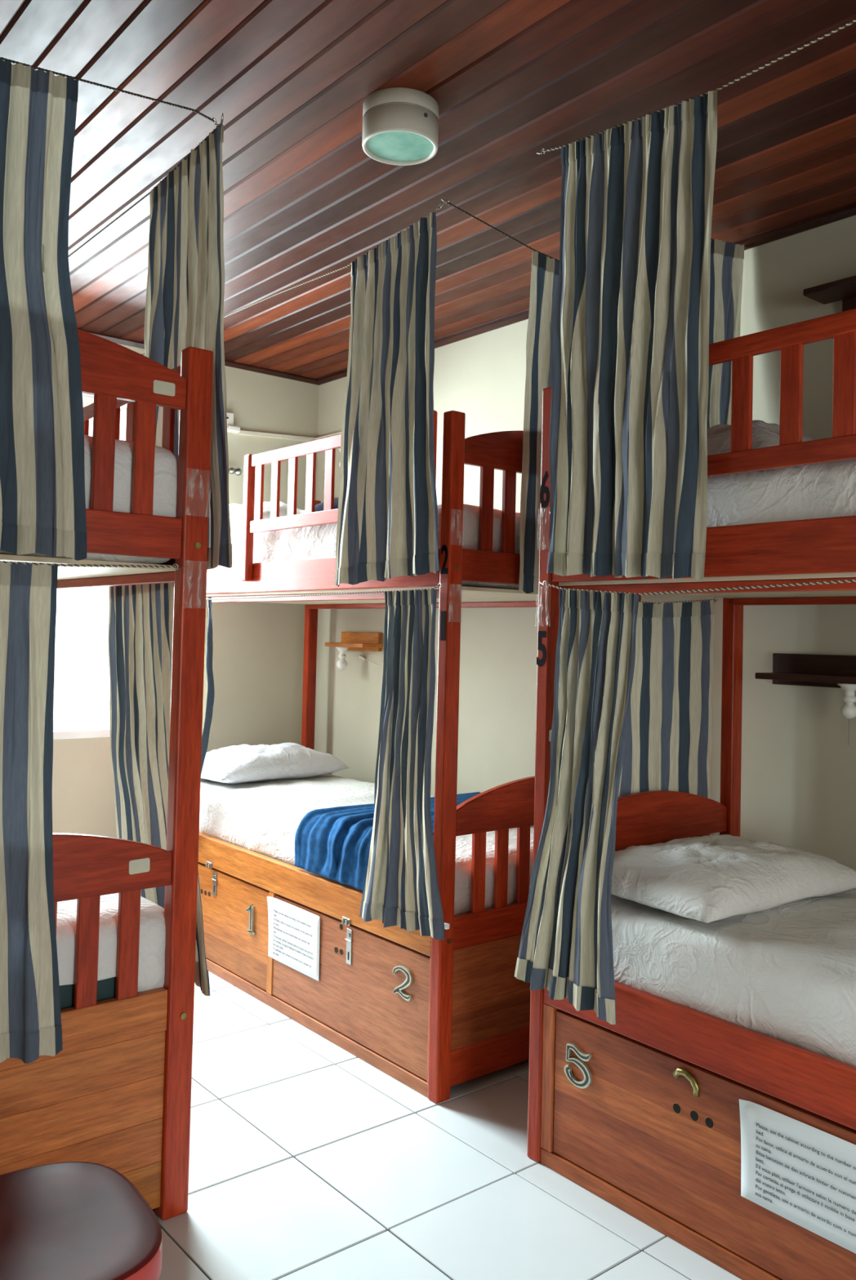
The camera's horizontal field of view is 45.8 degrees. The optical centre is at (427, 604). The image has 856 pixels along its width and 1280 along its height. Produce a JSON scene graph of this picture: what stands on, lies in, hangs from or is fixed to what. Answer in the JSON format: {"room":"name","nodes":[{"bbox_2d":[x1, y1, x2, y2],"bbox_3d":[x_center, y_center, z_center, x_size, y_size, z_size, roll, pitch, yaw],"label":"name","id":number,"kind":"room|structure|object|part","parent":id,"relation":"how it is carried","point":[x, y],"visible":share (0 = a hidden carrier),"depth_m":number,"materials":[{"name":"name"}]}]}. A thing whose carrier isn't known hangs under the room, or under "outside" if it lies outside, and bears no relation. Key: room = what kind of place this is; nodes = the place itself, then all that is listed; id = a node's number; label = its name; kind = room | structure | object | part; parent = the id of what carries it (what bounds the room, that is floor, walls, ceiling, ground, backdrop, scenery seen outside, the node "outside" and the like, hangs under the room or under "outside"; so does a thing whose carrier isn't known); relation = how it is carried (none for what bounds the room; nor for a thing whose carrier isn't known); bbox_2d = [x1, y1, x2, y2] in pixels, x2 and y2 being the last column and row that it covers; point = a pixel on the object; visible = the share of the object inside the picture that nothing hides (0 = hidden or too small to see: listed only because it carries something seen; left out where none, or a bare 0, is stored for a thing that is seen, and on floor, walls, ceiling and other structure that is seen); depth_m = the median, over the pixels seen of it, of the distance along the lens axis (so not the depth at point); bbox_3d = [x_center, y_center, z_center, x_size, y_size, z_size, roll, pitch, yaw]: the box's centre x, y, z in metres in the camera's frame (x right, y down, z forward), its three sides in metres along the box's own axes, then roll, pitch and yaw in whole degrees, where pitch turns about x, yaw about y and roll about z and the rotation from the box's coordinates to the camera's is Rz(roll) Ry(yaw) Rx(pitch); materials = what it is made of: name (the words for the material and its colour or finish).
{"room":"dormitory","nodes":[
{"label":"dormitory","id":0,"kind":"room"},
{"bbox_2d":[52,343,319,837],"bbox_3d":[-2.090,0.092,4.269,3.700,2.720,0.150,3,-2,-39],"label":"wall","id":1,"kind":"structure","parent":0,"point":[258,654],"depth_m":5.14,"materials":[{"name":"beige paint"}]},
{"bbox_2d":[53,395,126,739],"bbox_3d":[-1.655,-0.182,4.630,1.010,1.570,0.170,3,-2,-39],"label":"window","id":2,"kind":"structure","parent":1,"relation":"in","point":[86,727],"depth_m":4.63,"materials":[{"name":"white glass"}]},
{"bbox_2d":[76,328,318,385],"bbox_3d":[-2.003,-1.256,4.242,3.700,0.024,0.022,3,-2,-39],"label":"trim","id":3,"kind":"structure","parent":1,"relation":"attached to","point":[116,340],"depth_m":5.12,"materials":[{"name":"brown wood"}]},
{"bbox_2d":[226,412,239,432],"bbox_3d":[-1.022,-0.905,5.031,0.188,0.112,0.045,3,-2,-39],"label":"junction box","id":4,"kind":"object","parent":1,"relation":"attached to","point":[230,428],"visible":0.58,"depth_m":5.05,"materials":[{"name":"white plastic"}]},
{"bbox_2d":[228,466,241,475],"bbox_3d":[-1.010,-0.662,5.019,0.181,0.055,0.069,2,-2,-32],"label":"wall spotlight","id":5,"kind":"object","parent":1,"relation":"attached to","point":[237,471],"visible":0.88,"depth_m":5.03,"materials":[{"name":"metal"}]},
{"bbox_2d":[141,202,444,355],"bbox_3d":[-0.657,-1.157,3.884,0.014,0.066,2.260,3,-2,-38],"label":"cord","id":6,"kind":"object","parent":1,"relation":"attached to","point":[438,207],"visible":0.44,"depth_m":3.64,"materials":[{"name":"metal"}]},
{"bbox_2d":[333,210,439,586],"bbox_3d":[-0.128,-0.615,3.157,0.052,1.107,0.550,3,-2,-39],"label":"striped curtain","id":7,"kind":"object","parent":6,"relation":"hanging from","point":[387,518],"visible":1,"depth_m":3.16,"materials":[{"name":"blue fabric"}]},
{"bbox_2d":[0,0,855,379],"bbox_3d":[0.008,-1.342,1.801,3.900,0.101,6.550,3,-2,-39],"label":"ceiling","id":8,"kind":"structure","parent":0,"point":[291,81],"depth_m":2.64,"materials":[{"name":"brown wood"}]},
{"bbox_2d":[0,58,87,560],"bbox_3d":[-0.905,-0.622,2.066,0.459,1.037,0.047,3,-2,-38],"label":"striped curtain","id":9,"kind":"object","parent":8,"relation":"hanging from","point":[42,500],"visible":1,"depth_m":2.13,"materials":[{"name":"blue fabric"}]},
{"bbox_2d":[68,112,223,257],"bbox_3d":[-1.153,-1.207,3.360,0.060,0.052,2.198,3,-2,-38],"label":"cord","id":10,"kind":"object","parent":8,"relation":"hanging from","point":[222,116],"visible":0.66,"depth_m":3.02,"materials":[{"name":"metal"}]},
{"bbox_2d":[0,57,221,124],"bbox_3d":[-0.844,-1.147,2.135,0.956,0.099,0.041,3,-2,-43],"label":"cord","id":11,"kind":"object","parent":10,"relation":"attached to","point":[1,58],"visible":1,"depth_m":2.25,"materials":[{"name":"metal"}]},
{"bbox_2d":[144,124,231,569],"bbox_3d":[-0.646,-0.660,2.717,0.042,1.158,0.556,3,-2,-41],"label":"striped curtain","id":12,"kind":"object","parent":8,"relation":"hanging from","point":[185,288],"visible":0.61,"depth_m":2.69,"materials":[{"name":"blue fabric"}]},
{"bbox_2d":[361,87,438,165],"bbox_3d":[-0.069,-1.218,2.589,0.194,0.106,0.196,3,-2,-39],"label":"ceiling lamp","id":13,"kind":"object","parent":8,"relation":"attached to","point":[397,131],"visible":1,"depth_m":2.53,"materials":[{"name":"white ceramic"}]},
{"bbox_2d":[366,131,433,161],"bbox_3d":[-0.071,-1.172,2.589,0.172,0.001,0.172,3,-2,-39],"label":"diffuser","id":14,"kind":"object","parent":13,"relation":"attached to","point":[381,146],"depth_m":2.59,"materials":[{"name":"teal glass"}]},
{"bbox_2d":[536,19,855,154],"bbox_3d":[0.955,-1.179,1.877,0.006,0.064,2.100,3,-2,-39],"label":"cord","id":15,"kind":"object","parent":8,"relation":"hanging from","point":[853,20],"visible":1,"depth_m":2.20,"materials":[{"name":"metal"}]},
{"bbox_2d":[706,238,743,428],"bbox_3d":[0.920,-0.708,3.282,0.335,1.009,0.040,3,-2,-42],"label":"striped curtain","id":16,"kind":"object","parent":8,"relation":"hanging from","point":[726,273],"visible":0.26,"depth_m":3.33,"materials":[{"name":"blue fabric"}]},
{"bbox_2d":[151,970,742,1279],"bbox_3d":[-0.066,1.466,1.767,3.950,0.081,6.636,3,-2,-39],"label":"floor","id":17,"kind":"structure","parent":0,"point":[308,1160],"depth_m":2.53,"materials":[{"name":"grey tile"}]},
{"bbox_2d":[0,1161,162,1279],"bbox_3d":[-0.629,1.182,1.532,0.398,0.451,0.394,3,-2,-35],"label":"stool","id":18,"kind":"object","parent":17,"relation":"on","point":[64,1220],"visible":1,"depth_m":1.57,"materials":[{"name":"brown leather"}]},
{"bbox_2d":[0,328,213,1220],"bbox_3d":[-1.546,0.397,2.958,0.930,2.058,2.122,3,-2,-39],"label":"bunk bed","id":19,"kind":"object","parent":17,"relation":"on","point":[117,1095],"visible":0.77,"depth_m":2.33,"materials":[{"name":"red wood"}]},
{"bbox_3d":[-0.912,0.933,2.132,0.768,0.095,0.024,3,-2,-39],"label":"rail","id":20,"kind":"part","parent":19,"relation":"part of","materials":[{"name":"orange wood"}]},
{"bbox_2d":[0,435,177,564],"bbox_3d":[-1.551,-0.258,2.968,0.861,0.336,2.075,3,-2,-39],"label":"mattress","id":21,"kind":"object","parent":19,"relation":"on","point":[166,464],"visible":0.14,"depth_m":2.35,"materials":[{"name":"white fabric"}]},
{"bbox_2d":[0,560,184,569],"bbox_3d":[-0.880,-0.097,2.102,0.836,0.031,0.028,3,-2,-41],"label":"cord","id":22,"kind":"object","parent":19,"relation":"attached to","point":[2,562],"visible":1,"depth_m":2.22,"materials":[{"name":"fabric"}]},
{"bbox_2d":[0,562,62,1063],"bbox_3d":[-0.933,0.430,2.046,0.429,1.042,0.046,3,-2,-37],"label":"striped curtain","id":23,"kind":"object","parent":22,"relation":"hanging from","point":[31,1026],"visible":1,"depth_m":2.12,"materials":[{"name":"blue fabric"}]},
{"bbox_2d":[56,893,165,1009],"bbox_3d":[-1.573,0.805,2.938,0.859,0.252,2.071,3,-2,-39],"label":"mattress","id":24,"kind":"object","parent":19,"relation":"on","point":[152,944],"visible":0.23,"depth_m":2.32,"materials":[{"name":"white fabric"}]},
{"bbox_3d":[-0.903,0.566,2.143,0.768,0.154,0.024,3,-2,-39],"label":"arched rail","id":25,"kind":"part","parent":19,"relation":"part of","materials":[{"name":"red wood"}]},
{"bbox_3d":[-0.877,-0.552,2.176,0.768,0.144,0.024,3,-2,-39],"label":"arched rail","id":26,"kind":"part","parent":19,"relation":"part of","materials":[{"name":"red wood"}]},
{"bbox_3d":[-0.912,-0.589,2.950,0.019,0.046,1.050,3,-2,-39],"label":"guard rail","id":27,"kind":"part","parent":19,"relation":"part of","materials":[{"name":"red wood"}]},
{"bbox_3d":[-0.886,-0.172,2.165,0.768,0.097,0.024,3,-2,-39],"label":"rail","id":28,"kind":"part","parent":19,"relation":"part of","materials":[{"name":"red wood"}]},
{"bbox_2d":[107,582,209,995],"bbox_3d":[-0.725,0.422,2.702,0.040,1.029,0.700,3,-2,-39],"label":"striped curtain","id":29,"kind":"object","parent":19,"relation":"hanging from","point":[140,632],"visible":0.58,"depth_m":2.77,"materials":[{"name":"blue fabric"}]},
{"bbox_3d":[-1.214,-0.138,3.241,0.030,0.114,2.025,3,-2,-39],"label":"rail","id":30,"kind":"part","parent":19,"relation":"part of","materials":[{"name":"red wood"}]},
{"bbox_3d":[-0.580,0.408,2.416,0.066,2.049,0.045,3,-2,-39],"label":"post","id":31,"kind":"part","parent":19,"relation":"part of","materials":[{"name":"red wood"}]},
{"bbox_2d":[197,410,640,1103],"bbox_3d":[-0.273,0.460,4.074,0.930,2.058,2.157,3,-2,-39],"label":"bunk bed","id":32,"kind":"object","parent":17,"relation":"on","point":[433,1015],"visible":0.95,"depth_m":3.21,"materials":[{"name":"red wood"}]},
{"bbox_3d":[-0.882,1.252,4.116,0.018,0.361,0.937,3,-2,-39],"label":"door","id":33,"kind":"part","parent":32,"relation":"part of","materials":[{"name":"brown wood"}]},
{"bbox_3d":[-0.696,-0.337,3.928,0.033,0.493,0.045,3,-2,-39],"label":"guard post","id":34,"kind":"part","parent":32,"relation":"part of","materials":[{"name":"red wood"}]},
{"bbox_3d":[-0.348,-0.303,3.505,0.019,0.047,1.050,3,-2,-39],"label":"guard rail","id":35,"kind":"part","parent":32,"relation":"part of","materials":[{"name":"red wood"}]},
{"bbox_3d":[-0.342,-0.559,3.512,0.019,0.046,1.050,3,-2,-39],"label":"guard rail","id":36,"kind":"part","parent":32,"relation":"part of","materials":[{"name":"red wood"}]},
{"bbox_3d":[-0.607,0.489,5.167,0.055,2.049,0.045,3,-2,-39],"label":"post","id":37,"kind":"part","parent":32,"relation":"part of","materials":[{"name":"red wood"}]},
{"bbox_3d":[-0.621,1.002,3.810,0.030,0.113,2.025,3,-2,-39],"label":"rail","id":38,"kind":"part","parent":32,"relation":"part of","materials":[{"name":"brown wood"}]},
{"bbox_3d":[-0.632,1.453,3.796,0.024,0.040,2.025,3,-2,-39],"label":"rail","id":39,"kind":"part","parent":32,"relation":"part of","materials":[{"name":"brown wood"}]},
{"bbox_3d":[-0.595,-0.106,3.843,0.030,0.114,2.025,3,-2,-39],"label":"rail","id":40,"kind":"part","parent":32,"relation":"part of","materials":[{"name":"red wood"}]},
{"bbox_2d":[205,582,444,599],"bbox_3d":[-0.569,-0.041,3.711,0.016,0.033,1.981,3,-2,-38],"label":"cord","id":41,"kind":"object","parent":32,"relation":"hanging from","point":[441,585],"visible":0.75,"depth_m":3.43,"materials":[{"name":"fabric"}]},
{"bbox_2d":[200,596,214,773],"bbox_3d":[-0.961,0.474,4.178,0.050,1.011,0.298,3,-2,-43],"label":"striped curtain","id":42,"kind":"object","parent":41,"relation":"hanging from","point":[208,681],"visible":0.18,"depth_m":4.10,"materials":[{"name":"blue fabric"}]},
{"bbox_2d":[359,589,444,939],"bbox_3d":[-0.076,0.470,3.056,0.049,1.031,0.414,3,-2,-39],"label":"striped curtain","id":43,"kind":"object","parent":41,"relation":"hanging from","point":[401,886],"visible":1,"depth_m":3.05,"materials":[{"name":"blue fabric"}]},
{"bbox_3d":[-0.275,1.245,3.378,0.018,0.361,0.895,3,-2,-39],"label":"door","id":44,"kind":"part","parent":32,"relation":"part of","materials":[{"name":"brown wood"}]},
{"bbox_2d":[199,773,533,915],"bbox_3d":[-0.285,0.890,4.085,0.860,0.224,2.052,3,-2,-39],"label":"mattress","id":45,"kind":"object","parent":32,"relation":"on","point":[263,817],"visible":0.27,"depth_m":3.97,"materials":[{"name":"white fabric"}]},
{"bbox_2d":[200,742,350,783],"bbox_3d":[-0.763,0.729,4.714,0.400,0.165,0.720,0,-2,45],"label":"pillow","id":46,"kind":"object","parent":45,"relation":"on","point":[242,763],"visible":0.91,"depth_m":4.57,"materials":[{"name":"white fabric"}]},
{"bbox_2d":[293,791,479,890],"bbox_3d":[0.003,0.840,3.710,0.883,0.212,0.586,3,-2,-39],"label":"blanket","id":47,"kind":"object","parent":45,"relation":"on","point":[333,843],"visible":0.53,"depth_m":3.48,"materials":[{"name":"blue fabric"}]},
{"bbox_2d":[230,503,519,589],"bbox_3d":[-0.261,-0.170,4.119,0.848,0.289,2.058,3,-2,-39],"label":"mattress","id":48,"kind":"object","parent":32,"relation":"on","point":[320,540],"visible":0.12,"depth_m":3.64,"materials":[{"name":"white fabric"}]},
{"bbox_2d":[229,501,304,531],"bbox_3d":[-0.690,-0.385,4.642,0.440,0.169,0.680,0,-2,45],"label":"pillow","id":49,"kind":"object","parent":48,"relation":"on","point":[235,509],"visible":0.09,"depth_m":4.39,"materials":[{"name":"white fabric"}]},
{"bbox_2d":[314,497,338,511],"bbox_3d":[-0.211,-0.337,3.726,0.401,0.120,0.328,3,-2,-39],"label":"folded blanket","id":50,"kind":"object","parent":48,"relation":"on","point":[319,507],"visible":0.02,"depth_m":3.63,"materials":[{"name":"blue fabric"}]},
{"bbox_3d":[0.000,-0.346,3.082,0.033,0.493,0.045,3,-2,-39],"label":"guard post","id":51,"kind":"part","parent":32,"relation":"part of","materials":[{"name":"red wood"}]},
{"bbox_3d":[0.056,0.442,3.033,0.055,2.049,0.045,3,-2,-39],"label":"post","id":52,"kind":"part","parent":32,"relation":"part of","materials":[{"name":"red wood"}]},
{"bbox_3d":[0.372,0.997,3.281,0.790,0.095,0.024,3,-2,-39],"label":"rail","id":53,"kind":"part","parent":32,"relation":"part of","materials":[{"name":"red wood"}]},
{"bbox_3d":[0.398,-0.107,3.314,0.790,0.097,0.024,3,-2,-39],"label":"rail","id":54,"kind":"part","parent":32,"relation":"part of","materials":[{"name":"red wood"}]},
{"bbox_3d":[0.407,-0.488,3.325,0.790,0.144,0.024,3,-2,-39],"label":"arched rail","id":55,"kind":"part","parent":32,"relation":"part of","materials":[{"name":"red wood"}]},
{"bbox_3d":[0.381,0.630,3.292,0.790,0.154,0.024,3,-2,-39],"label":"arched rail","id":56,"kind":"part","parent":32,"relation":"part of","materials":[{"name":"red wood"}]},
{"bbox_2d":[517,251,559,594],"bbox_3d":[0.385,-0.569,3.253,0.238,1.104,0.042,3,-2,-39],"label":"striped curtain","id":57,"kind":"object","parent":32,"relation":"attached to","point":[544,270],"visible":0.48,"depth_m":3.21,"materials":[{"name":"blue fabric"}]},
{"bbox_2d":[526,308,855,1279],"bbox_3d":[1.290,0.441,2.175,0.930,2.058,2.121,3,-2,-39],"label":"bunk bed","id":58,"kind":"object","parent":17,"relation":"on","point":[735,1144],"visible":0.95,"depth_m":2.28,"materials":[{"name":"red wood"}]},
{"bbox_3d":[0.319,0.438,2.713,0.055,2.049,0.045,3,-2,-39],"label":"post","id":59,"kind":"part","parent":58,"relation":"part of","materials":[{"name":"red wood"}]},
{"bbox_3d":[0.946,1.434,1.878,0.024,0.040,2.025,3,-2,-39],"label":"rail","id":60,"kind":"part","parent":58,"relation":"part of","materials":[{"name":"brown wood"}]},
{"bbox_2d":[614,600,715,851],"bbox_3d":[0.695,0.430,3.085,0.581,0.914,0.040,3,-2,-39],"label":"striped curtain","id":61,"kind":"object","parent":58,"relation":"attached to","point":[668,746],"visible":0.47,"depth_m":3.13,"materials":[{"name":"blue fabric"}]},
{"bbox_3d":[0.638,0.627,2.979,0.790,0.154,0.024,3,-2,-39],"label":"arched rail","id":62,"kind":"part","parent":58,"relation":"part of","materials":[{"name":"red wood"}]},
{"bbox_2d":[638,597,717,604],"bbox_3d":[0.635,-0.022,3.039,0.798,0.034,0.011,3,-2,-39],"label":"cord","id":63,"kind":"object","parent":58,"relation":"attached to","point":[691,601],"visible":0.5,"depth_m":3.18,"materials":[{"name":"fabric"}]},
{"bbox_2d":[538,579,855,595],"bbox_3d":[0.918,-0.049,1.887,0.013,0.044,1.980,3,-2,-40],"label":"cord","id":64,"kind":"object","parent":58,"relation":"attached to","point":[845,580],"visible":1,"depth_m":2.22,"materials":[{"name":"metal"}]},
{"bbox_2d":[514,589,639,1024],"bbox_3d":[0.362,0.477,2.523,0.048,1.036,0.383,3,-2,-39],"label":"striped curtain","id":65,"kind":"object","parent":64,"relation":"hanging from","point":[566,945],"visible":1,"depth_m":2.49,"materials":[{"name":"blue fabric"}]},
{"bbox_3d":[0.957,0.983,1.892,0.030,0.113,2.025,3,-2,-39],"label":"rail","id":66,"kind":"part","parent":58,"relation":"part of","materials":[{"name":"red wood"}]},
{"bbox_3d":[0.983,-0.125,1.925,0.030,0.114,2.025,3,-2,-39],"label":"rail","id":67,"kind":"part","parent":58,"relation":"part of","materials":[{"name":"red wood"}]},
{"bbox_3d":[0.621,1.234,2.289,0.018,0.361,0.900,3,-2,-39],"label":"door","id":68,"kind":"part","parent":58,"relation":"part of","materials":[{"name":"brown wood"}]},
{"bbox_3d":[0.971,0.469,3.249,0.055,2.049,0.045,3,-2,-39],"label":"post","id":69,"kind":"part","parent":58,"relation":"part of","materials":[{"name":"red wood"}]},
{"bbox_2d":[610,888,855,1066],"bbox_3d":[1.296,0.871,2.167,0.852,0.225,2.047,3,-2,-39],"label":"mattress","id":70,"kind":"object","parent":58,"relation":"on","point":[785,972],"visible":0.55,"depth_m":2.30,"materials":[{"name":"white fabric"}]},
{"bbox_2d":[610,834,855,923],"bbox_3d":[0.778,0.712,2.731,0.720,0.145,0.500,3,-2,-37],"label":"pillow","id":71,"kind":"object","parent":70,"relation":"on","point":[708,878],"visible":0.94,"depth_m":2.57,"materials":[{"name":"white fabric"}]},
{"bbox_2d":[706,458,855,527],"bbox_3d":[1.317,-0.184,2.197,0.853,0.277,2.057,3,-2,-39],"label":"mattress","id":72,"kind":"object","parent":58,"relation":"on","point":[827,489],"visible":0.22,"depth_m":2.21,"materials":[{"name":"white fabric"}]},
{"bbox_2d":[706,420,813,455],"bbox_3d":[0.925,-0.403,2.837,0.660,0.194,0.420,3,-2,-42],"label":"pillow","id":73,"kind":"object","parent":72,"relation":"on","point":[764,434],"visible":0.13,"depth_m":2.60,"materials":[{"name":"white fabric"}]},
{"bbox_3d":[0.697,-0.317,2.234,0.019,0.047,1.050,3,-2,-39],"label":"guard rail","id":74,"kind":"part","parent":58,"relation":"part of","materials":[{"name":"red wood"}]},
{"bbox_3d":[0.703,-0.572,2.242,0.019,0.046,1.050,3,-2,-39],"label":"guard rail","id":75,"kind":"part","parent":58,"relation":"part of","materials":[{"name":"red wood"}]},
{"bbox_2d":[314,215,855,871],"bbox_3d":[1.413,0.138,3.039,0.150,2.720,6.500,3,-2,-39],"label":"wall","id":76,"kind":"structure","parent":0,"point":[797,766],"depth_m":3.42,"materials":[{"name":"beige paint"}]},
{"bbox_2d":[231,430,341,441],"bbox_3d":[-0.558,-0.878,4.976,0.510,0.052,0.720,3,-2,-39],"label":"channel","id":77,"kind":"object","parent":76,"relation":"attached to","point":[246,433],"visible":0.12,"depth_m":5.24,"materials":[{"name":"beige plastic"}]},
{"bbox_2d":[324,631,382,651],"bbox_3d":[-0.365,0.179,4.962,0.148,0.092,0.360,3,-2,-39],"label":"wall shelf","id":78,"kind":"object","parent":76,"relation":"attached to","point":[355,641],"visible":0.88,"depth_m":4.95,"materials":[{"name":"brown wood"}]},
{"bbox_2d":[335,646,382,670],"bbox_3d":[-0.285,0.266,4.936,0.348,0.114,0.110,1,-2,26],"label":"lamp","id":79,"kind":"object","parent":78,"relation":"attached to","point":[341,664],"visible":0.96,"depth_m":4.96,"materials":[{"name":"white plastic"}]},
{"bbox_3d":[-0.422,0.291,4.979,0.056,0.059,0.056,3,-2,-39],"label":"bulb","id":80,"kind":"part","parent":79,"relation":"part of","materials":[{"name":"white glass"}]},
{"bbox_2d":[440,199,559,262],"bbox_3d":[0.455,-1.147,3.317,1.066,0.077,0.012,3,-2,-39],"label":"cord","id":81,"kind":"object","parent":76,"relation":"attached to","point":[448,202],"visible":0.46,"depth_m":3.11,"materials":[{"name":"metal"}]},
{"bbox_2d":[317,204,855,385],"bbox_3d":[1.426,-1.213,2.966,0.022,0.024,6.350,3,-2,-39],"label":"trim","id":82,"kind":"structure","parent":76,"relation":"attached to","point":[848,211],"depth_m":3.37,"materials":[{"name":"brown wood"}]},
{"bbox_2d":[754,653,855,688],"bbox_3d":[1.209,0.201,3.046,0.148,0.099,0.452,3,-2,-39],"label":"wall shelf","id":83,"kind":"object","parent":76,"relation":"attached to","point":[795,669],"visible":1,"depth_m":3.12,"materials":[{"name":"brown wood"}]},
{"bbox_2d":[836,683,855,735],"bbox_3d":[1.261,0.316,2.984,0.125,0.210,0.108,3,-2,-39],"label":"lamp","id":84,"kind":"object","parent":83,"relation":"attached to","point":[847,710],"visible":0.94,"depth_m":2.96,"materials":[{"name":"white ceramic"}]},
{"bbox_3d":[1.235,0.310,2.971,0.046,0.049,0.046,3,-2,-39],"label":"bulb","id":85,"kind":"part","parent":84,"relation":"part of","materials":[{"name":"white glass"}]},
{"bbox_2d":[802,275,855,311],"bbox_3d":[1.323,-0.949,2.975,0.148,0.095,0.398,3,-2,-39],"label":"wall shelf","id":86,"kind":"object","parent":76,"relation":"attached to","point":[843,290],"visible":0.83,"depth_m":3.06,"materials":[{"name":"brown wood"}]},
{"bbox_2d":[546,89,716,580],"bbox_3d":[0.474,-0.618,2.425,0.053,1.128,0.491,3,-2,-41],"label":"striped curtain","id":87,"kind":"object","parent":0,"point":[628,446],"visible":1,"depth_m":2.40,"materials":[{"name":"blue fabric"}]}
]}

